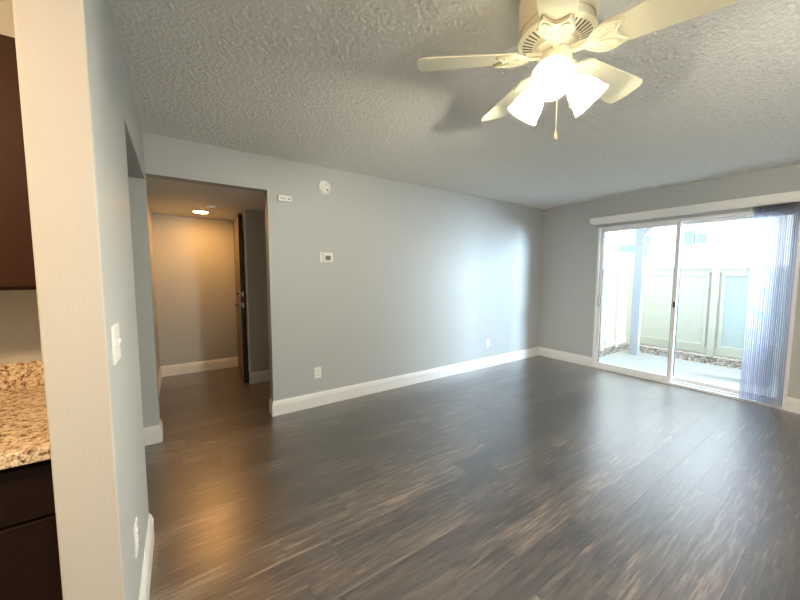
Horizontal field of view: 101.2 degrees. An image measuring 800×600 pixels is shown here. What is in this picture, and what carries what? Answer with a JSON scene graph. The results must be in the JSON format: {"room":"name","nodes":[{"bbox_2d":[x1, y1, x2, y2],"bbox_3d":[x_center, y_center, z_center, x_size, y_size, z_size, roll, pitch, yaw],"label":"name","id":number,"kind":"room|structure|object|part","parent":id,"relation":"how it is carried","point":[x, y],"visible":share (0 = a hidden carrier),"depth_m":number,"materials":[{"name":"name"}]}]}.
{"room":"empty living room","nodes":[
{"label":"empty living room","id":0,"kind":"room"},
{"bbox_2d":[0,0,14,37],"bbox_3d":[-2.505,-0.959,0.418,2.997,0.306,0.310,-3,5,-34],"label":"soffit","id":1,"kind":"structure","parent":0,"point":[6,11],"depth_m":1.07,"materials":[{"name":"grey paint"}]},
{"bbox_2d":[0,290,41,363],"bbox_3d":[-2.613,0.092,0.659,2.997,2.440,0.071,-3,5,-34],"label":"wall","id":2,"kind":"structure","parent":0,"point":[20,339],"depth_m":1.34,"materials":[{"name":"grey paint"}]},
{"bbox_2d":[0,34,35,289],"bbox_3d":[-1.628,-0.439,1.031,0.900,0.820,0.345,-3,5,-34],"label":"upper cabinet","id":3,"kind":"object","parent":2,"relation":"attached to","point":[17,268],"visible":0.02,"depth_m":1.07,"materials":[{"name":"brown wood"}]},
{"bbox_2d":[0,360,44,390],"bbox_3d":[-1.853,0.322,1.136,1.220,0.104,0.020,-3,5,-34],"label":"backsplash","id":4,"kind":"structure","parent":2,"relation":"attached to","point":[16,375],"depth_m":1.34,"materials":[{"name":"stone"}]},
{"bbox_2d":[12,0,148,599],"bbox_3d":[-1.446,0.011,1.721,0.130,2.440,2.013,-3,5,-34],"label":"wall","id":5,"kind":"structure","parent":0,"point":[83,134],"depth_m":0.91,"materials":[{"name":"grey paint"}]},
{"bbox_2d":[110,323,120,364],"bbox_3d":[-0.891,0.136,1.035,0.013,0.116,0.116,-3,5,-34],"label":"light switch","id":6,"kind":"object","parent":5,"relation":"attached to","point":[115,336],"visible":1,"depth_m":1.01,"materials":[{"name":"white plastic"}]},
{"bbox_2d":[133,517,138,558],"bbox_3d":[-0.989,0.892,1.235,0.010,0.116,0.072,-3,5,-34],"label":"wall outlet","id":7,"kind":"object","parent":5,"relation":"attached to","point":[135,530],"visible":1,"depth_m":1.22,"materials":[{"name":"white plastic"}]},
{"bbox_2d":[139,513,153,599],"bbox_3d":[-1.105,1.194,1.319,0.146,0.145,0.844,-3,5,-34],"label":"baseboard","id":8,"kind":"structure","parent":5,"relation":"attached to","point":[144,593],"depth_m":1.45,"materials":[{"name":"white"}]},
{"bbox_2d":[148,207,159,373],"bbox_3d":[-2.680,0.027,3.438,0.120,2.135,1.965,-3,5,-34],"label":"wall","id":9,"kind":"structure","parent":0,"point":[149,212],"depth_m":4.00,"materials":[{"name":"grey paint"}]},
{"bbox_2d":[151,214,247,365],"bbox_3d":[-2.127,-0.100,5.065,2.863,2.135,0.120,-3,5,-34],"label":"wall","id":10,"kind":"structure","parent":0,"point":[194,263],"depth_m":4.52,"materials":[{"name":"grey paint"}]},
{"bbox_2d":[146,177,264,220],"bbox_3d":[-2.419,-1.086,3.599,4.900,0.060,2.085,-3,5,-34],"label":"ceiling","id":11,"kind":"structure","parent":0,"point":[164,197],"depth_m":3.40,"materials":[{"name":"white paint"}]},
{"bbox_2d":[192,210,208,213],"bbox_3d":[-2.451,-1.082,4.040,0.184,0.018,0.184,-3,5,-34],"label":"recessed light","id":12,"kind":"object","parent":11,"relation":"in","point":[195,211],"visible":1,"depth_m":3.99,"materials":[{"name":"white glass"}]},
{"bbox_2d":[244,210,269,371],"bbox_3d":[-1.380,-0.087,4.914,1.795,2.135,0.967,-3,5,-34],"label":"wall","id":13,"kind":"structure","parent":0,"point":[254,220],"depth_m":4.07,"materials":[{"name":"grey paint"}]},
{"bbox_2d":[233,214,247,382],"bbox_3d":[-2.175,-0.029,4.395,0.104,2.073,0.864,-3,5,-30],"label":"door","id":14,"kind":"structure","parent":13,"relation":"in","point":[237,225],"depth_m":4.10,"materials":[{"name":"black wood"}]},
{"bbox_2d":[243,213,250,372],"bbox_3d":[-1.885,-0.075,4.042,0.014,1.954,0.078,-3,5,-34],"label":"trim","id":15,"kind":"structure","parent":13,"relation":"attached to","point":[244,223],"depth_m":4.02,"materials":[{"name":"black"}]},
{"bbox_2d":[249,370,269,383],"bbox_3d":[-1.167,0.938,4.573,1.710,0.145,0.062,-3,5,-34],"label":"baseboard","id":16,"kind":"structure","parent":13,"relation":"attached to","point":[260,376],"depth_m":4.13,"materials":[{"name":"white"}]},
{"bbox_2d":[128,132,543,427],"bbox_3d":[-0.686,-0.129,3.515,7.597,2.440,0.120,-3,5,-34],"label":"wall","id":17,"kind":"structure","parent":0,"point":[419,278],"depth_m":3.63,"materials":[{"name":"grey paint"}]},
{"bbox_2d":[144,357,237,445],"bbox_3d":[-2.655,1.054,3.062,1.570,0.145,3.689,1,5,12],"label":"baseboard","id":18,"kind":"structure","parent":17,"relation":"attached to","point":[152,434],"depth_m":4.46,"materials":[{"name":"white"}]},
{"bbox_2d":[277,195,291,202],"bbox_3d":[-1.084,-0.952,3.088,0.124,0.054,0.032,-3,5,-34],"label":"door chime","id":19,"kind":"object","parent":17,"relation":"attached to","point":[282,198],"visible":1,"depth_m":3.08,"materials":[{"name":"white plastic"}]},
{"bbox_2d":[314,367,320,378],"bbox_3d":[-0.849,0.752,3.396,0.072,0.116,0.010,-3,5,-34],"label":"wall outlet","id":20,"kind":"object","parent":17,"relation":"attached to","point":[317,371],"visible":1,"depth_m":3.39,"materials":[{"name":"white plastic"}]},
{"bbox_2d":[317,180,329,194],"bbox_3d":[-0.759,-1.132,3.289,0.142,0.142,0.038,-3,5,-34],"label":"smoke detector","id":21,"kind":"object","parent":17,"relation":"attached to","point":[323,186],"visible":1,"depth_m":3.27,"materials":[{"name":"white plastic"}]},
{"bbox_2d":[320,252,332,262],"bbox_3d":[-0.749,-0.431,3.355,0.140,0.104,0.034,-3,5,-34],"label":"thermostat","id":22,"kind":"object","parent":17,"relation":"attached to","point":[324,257],"visible":1,"depth_m":3.34,"materials":[{"name":"white plastic"}]},
{"bbox_2d":[269,347,591,416],"bbox_3d":[0.774,0.981,4.065,4.363,0.145,0.872,-3,5,-32],"label":"baseboard","id":23,"kind":"structure","parent":17,"relation":"attached to","point":[288,405],"depth_m":4.02,"materials":[{"name":"white"}]},
{"bbox_2d":[110,0,799,208],"bbox_3d":[0.392,-1.184,0.919,8.617,0.087,5.476,-3,5,-34],"label":"ceiling","id":24,"kind":"structure","parent":0,"point":[334,84],"depth_m":1.98,"materials":[{"name":"white paint"}]},
{"bbox_2d":[417,0,739,140],"bbox_3d":[0.637,-0.896,1.296,1.022,0.560,1.046,-3,5,-34],"label":"ceiling fan","id":25,"kind":"object","parent":24,"relation":"hanging from","point":[550,32],"visible":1,"depth_m":1.22,"materials":[{"name":"beige metal"}]},
{"bbox_3d":[0.262,-0.955,1.320,0.385,0.044,0.148,1,5,6],"label":"blade","id":26,"kind":"part","parent":25,"relation":"part of","materials":[{"name":"beige wood"}]},
{"bbox_3d":[0.537,-0.979,1.622,0.148,0.044,0.385,-1,5,-12],"label":"blade","id":27,"kind":"part","parent":25,"relation":"part of","materials":[{"name":"beige wood"}]},
{"bbox_3d":[0.546,-0.820,1.403,0.141,0.151,0.153,-3,5,-34],"label":"lamp shade","id":28,"kind":"part","parent":25,"relation":"part of","materials":[{"name":"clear glass"}]},
{"bbox_3d":[0.551,-0.802,1.172,0.150,0.151,0.138,-3,5,-34],"label":"lamp shade","id":29,"kind":"part","parent":25,"relation":"part of","materials":[{"name":"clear glass"}]},
{"bbox_3d":[0.552,-0.813,1.187,0.060,0.060,0.055,-3,5,-34],"label":"light bulb","id":30,"kind":"part","parent":25,"relation":"part of","materials":[{"name":"white glass"}]},
{"bbox_3d":[0.581,-0.860,1.232,0.067,0.053,0.056,-3,5,-34],"label":"lamp arm","id":31,"kind":"part","parent":25,"relation":"part of","materials":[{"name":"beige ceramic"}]},
{"bbox_3d":[0.599,-0.634,1.266,0.015,0.037,0.015,-3,5,-34],"label":"pull knob","id":32,"kind":"part","parent":25,"relation":"part of","materials":[{"name":"beige ceramic"}]},
{"bbox_3d":[0.465,-0.927,0.967,0.148,0.044,0.385,2,5,24],"label":"blade","id":33,"kind":"part","parent":25,"relation":"part of","materials":[{"name":"beige wood"}]},
{"bbox_3d":[0.661,-0.760,1.271,0.015,0.037,0.015,-3,5,-34],"label":"pull knob","id":34,"kind":"part","parent":25,"relation":"part of","materials":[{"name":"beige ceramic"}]},
{"bbox_3d":[0.742,-0.811,1.296,0.150,0.151,0.139,-3,5,-34],"label":"lamp shade","id":35,"kind":"part","parent":25,"relation":"part of","materials":[{"name":"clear glass"}]},
{"bbox_3d":[0.914,-0.964,1.447,0.390,0.044,0.152,-3,5,-34],"label":"blade","id":36,"kind":"part","parent":25,"relation":"part of","materials":[{"name":"beige wood"}]},
{"bbox_3d":[0.865,-0.933,1.050,0.385,0.044,0.148,4,6,42],"label":"blade","id":37,"kind":"part","parent":25,"relation":"part of","materials":[{"name":"beige wood"}]},
{"bbox_2d":[145,355,799,599],"bbox_3d":[-0.208,1.257,1.970,8.587,0.080,7.561,-3,5,-34],"label":"floor","id":38,"kind":"structure","parent":0,"point":[538,477],"depth_m":2.06,"materials":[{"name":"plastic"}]},
{"bbox_2d":[0,459,62,599],"bbox_3d":[-1.406,0.851,1.069,0.600,0.866,0.695,-3,5,-34],"label":"base cabinet","id":39,"kind":"object","parent":38,"relation":"on","point":[29,549],"visible":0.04,"depth_m":0.90,"materials":[{"name":"brown wood"}]},
{"bbox_3d":[-1.217,0.538,0.764,0.592,0.146,0.019,-3,5,-34],"label":"drawer","id":40,"kind":"part","parent":39,"relation":"part of","materials":[{"name":"brown wood"}]},
{"bbox_3d":[-1.217,0.905,0.793,0.592,0.573,0.019,-3,5,-34],"label":"door","id":41,"kind":"part","parent":39,"relation":"part of","materials":[{"name":"brown wood"}]},
{"bbox_3d":[-1.905,0.877,0.733,0.600,0.866,0.695,-3,5,-34],"label":"base cabinet","id":42,"kind":"object","parent":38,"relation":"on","visible":0},
{"bbox_2d":[0,360,50,469],"bbox_3d":[-1.654,0.363,0.844,1.220,0.140,0.730,-3,5,-34],"label":"countertop","id":43,"kind":"structure","parent":42,"relation":"on","point":[24,432],"depth_m":1.07,"materials":[{"name":"stone"}]},
{"bbox_2d":[539,164,799,398],"bbox_3d":[3.894,-0.112,3.378,0.160,2.440,5.236,-3,5,-34],"label":"wall","id":44,"kind":"structure","parent":0,"point":[569,238],"depth_m":4.86,"materials":[{"name":"grey paint"}]},
{"bbox_2d":[591,226,598,357],"bbox_3d":[2.844,-0.032,4.797,0.004,2.055,0.018,-3,5,-34],"label":"trim","id":45,"kind":"structure","parent":44,"relation":"attached to","point":[597,226],"depth_m":4.79,"materials":[{"name":"grey paint"}]},
{"bbox_2d":[590,191,799,406],"bbox_3d":[3.396,-0.033,3.884,0.106,2.129,2.260,-3,5,-34],"label":"vertical blind","id":46,"kind":"object","parent":44,"relation":"attached to","point":[773,257],"visible":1,"depth_m":3.37,"materials":[{"name":"white plastic"}]},
{"bbox_2d":[592,206,799,409],"bbox_3d":[3.409,0.038,4.039,0.150,2.035,1.876,-3,5,-34],"label":"door","id":47,"kind":"structure","parent":44,"relation":"in","point":[680,223],"depth_m":4.03,"materials":[{"name":"white metal"}]},
{"bbox_3d":[2.876,0.011,4.732,0.043,0.180,0.026,-3,5,-34],"label":"handle","id":48,"kind":"part","parent":47,"relation":"part of","materials":[{"name":"silver metal"}]},
{"bbox_3d":[3.139,0.010,4.405,0.028,1.974,0.902,-3,5,-34],"label":"sash","id":49,"kind":"part","parent":47,"relation":"part of","materials":[{"name":"glass"}]},
{"bbox_3d":[3.679,0.059,3.700,0.028,1.960,0.948,-3,5,-34],"label":"sash","id":50,"kind":"part","parent":47,"relation":"part of","materials":[{"name":"glass"}]},
{"bbox_2d":[785,397,799,413],"bbox_3d":[4.589,1.126,2.284,0.016,0.145,2.488,-3,5,-34],"label":"baseboard","id":51,"kind":"structure","parent":44,"relation":"attached to","point":[792,404],"depth_m":3.27,"materials":[{"name":"white"}]},
{"label":"outside","id":52,"kind":"structure","parent":0,"visible":0},
{"bbox_2d":[599,327,749,362],"bbox_3d":[10.932,0.304,15.300,24.830,0.080,37.000,-3,5,-34],"label":"ground","id":53,"kind":"structure","parent":52,"point":[621,344],"depth_m":6.28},
{"bbox_2d":[599,267,630,350],"bbox_3d":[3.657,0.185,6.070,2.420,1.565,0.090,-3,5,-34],"label":"fence","id":54,"kind":"object","parent":53,"relation":"on","point":[615,280],"visible":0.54,"depth_m":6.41,"materials":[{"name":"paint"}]},
{"bbox_3d":[3.778,0.197,6.141,0.090,1.530,0.070,-3,5,-34],"label":"post","id":55,"kind":"part","parent":54,"relation":"part of","materials":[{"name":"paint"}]},
{"bbox_3d":[3.659,0.861,6.118,2.420,0.110,0.022,-3,5,-34],"label":"rail","id":56,"kind":"part","parent":54,"relation":"part of","materials":[{"name":"paint"}]},
{"bbox_3d":[4.276,0.172,6.476,0.090,1.530,0.070,-3,5,-34],"label":"post","id":57,"kind":"part","parent":54,"relation":"part of","materials":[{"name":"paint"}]},
{"bbox_3d":[3.656,-0.578,6.013,2.420,0.035,0.082,-3,5,-34],"label":"cap rail","id":58,"kind":"part","parent":54,"relation":"part of","materials":[{"name":"paint"}]},
{"bbox_3d":[3.661,-0.530,6.009,2.420,0.060,0.022,-3,5,-34],"label":"rail","id":59,"kind":"part","parent":54,"relation":"part of","materials":[{"name":"paint"}]},
{"bbox_2d":[599,350,777,401],"bbox_3d":[4.536,1.112,4.179,1.753,0.035,3.680,-3,5,-34],"label":"patio slab","id":60,"kind":"object","parent":53,"relation":"on","point":[697,371],"visible":0.44,"depth_m":4.96,"materials":[{"name":"concrete"}]},
{"bbox_2d":[629,228,652,354],"bbox_3d":[4.298,-0.300,5.582,0.090,2.560,0.565,-3,5,-34],"label":"patio post","id":61,"kind":"object","parent":60,"relation":"on","point":[640,238],"visible":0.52,"depth_m":5.74,"materials":[{"name":"grey paint"}]},
{"bbox_2d":[756,341,776,384],"bbox_3d":[4.683,0.821,4.219,0.220,0.540,0.180,-3,5,-34],"label":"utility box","id":62,"kind":"object","parent":60,"relation":"on","point":[759,341],"visible":0.09,"depth_m":4.18,"materials":[{"name":"grey"}]},
{"bbox_2d":[599,346,778,374],"bbox_3d":[4.776,1.089,4.496,2.392,0.064,3.838,-3,5,-34],"label":"gravel","id":63,"kind":"object","parent":53,"relation":"on","point":[678,355],"visible":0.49,"depth_m":5.71,"materials":[{"name":"beige gravel"}]},
{"bbox_2d":[604,215,792,310],"bbox_3d":[10.430,-1.611,12.992,4.075,4.100,20.000,-3,5,-34],"label":"apartment building","id":64,"kind":"structure","parent":53,"relation":"on","point":[724,243],"depth_m":10.76,"materials":[{"name":"white paint"}]},
{"bbox_3d":[8.508,-1.910,12.295,0.011,0.280,0.600,-3,5,-34],"label":"pane","id":65,"kind":"part","parent":64,"relation":"part of","materials":[{"name":"blue"}]},
{"bbox_3d":[8.838,-1.772,11.816,0.011,0.380,0.140,-3,5,-34],"label":"pane","id":66,"kind":"part","parent":64,"relation":"part of","materials":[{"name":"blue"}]},
{"bbox_3d":[8.855,-2.168,11.759,0.011,0.280,0.240,-3,5,-34],"label":"pane","id":67,"kind":"part","parent":64,"relation":"part of","materials":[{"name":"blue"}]},
{"bbox_3d":[9.502,-2.038,10.809,0.011,0.470,0.230,-3,5,-34],"label":"pane","id":68,"kind":"part","parent":64,"relation":"part of","materials":[{"name":"blue"}]},
{"bbox_3d":[9.678,-1.972,10.553,0.011,0.320,0.260,-3,5,-34],"label":"pane","id":69,"kind":"part","parent":64,"relation":"part of","materials":[{"name":"blue"}]},
{"bbox_2d":[625,266,788,363],"bbox_3d":[5.809,0.261,5.146,0.090,1.565,3.965,-3,5,-34],"label":"fence","id":70,"kind":"object","parent":53,"relation":"on","point":[712,300],"visible":0.7,"depth_m":5.85,"materials":[{"name":"paint"}]},
{"bbox_3d":[4.716,0.151,6.743,0.070,1.530,0.090,-3,5,-34],"label":"post","id":71,"kind":"part","parent":70,"relation":"part of","materials":[{"name":"paint"}]},
{"bbox_3d":[5.077,0.142,6.224,0.010,1.200,1.030,-3,5,-34],"label":"panel","id":72,"kind":"part","parent":70,"relation":"part of","materials":[{"name":"paint"}]},
{"bbox_3d":[5.069,0.143,6.218,0.029,1.310,1.120,-3,5,-34],"label":"panel frame","id":73,"kind":"part","parent":70,"relation":"part of","materials":[{"name":"paint"}]},
{"bbox_3d":[5.818,-0.502,5.082,0.082,0.035,3.950,-3,5,-34],"label":"cap rail","id":74,"kind":"part","parent":70,"relation":"part of","materials":[{"name":"paint"}]},
{"bbox_3d":[5.807,0.937,5.190,0.022,0.110,3.950,-3,5,-34],"label":"rail","id":75,"kind":"part","parent":70,"relation":"part of","materials":[{"name":"paint"}]},
{"bbox_3d":[5.427,0.235,5.694,0.070,1.530,0.090,-3,5,-34],"label":"post","id":76,"kind":"part","parent":70,"relation":"part of","materials":[{"name":"paint"}]},
{"bbox_3d":[5.809,-0.454,5.081,0.022,0.060,3.950,-3,5,-34],"label":"rail","id":77,"kind":"part","parent":70,"relation":"part of","materials":[{"name":"paint"}]},
{"bbox_3d":[5.791,0.228,5.152,0.029,1.310,1.140,-3,5,-34],"label":"panel frame","id":78,"kind":"part","parent":70,"relation":"part of","materials":[{"name":"paint"}]},
{"bbox_3d":[5.799,0.227,5.158,0.010,1.200,1.050,-3,5,-34],"label":"panel","id":79,"kind":"part","parent":70,"relation":"part of","materials":[{"name":"paint"}]}
]}

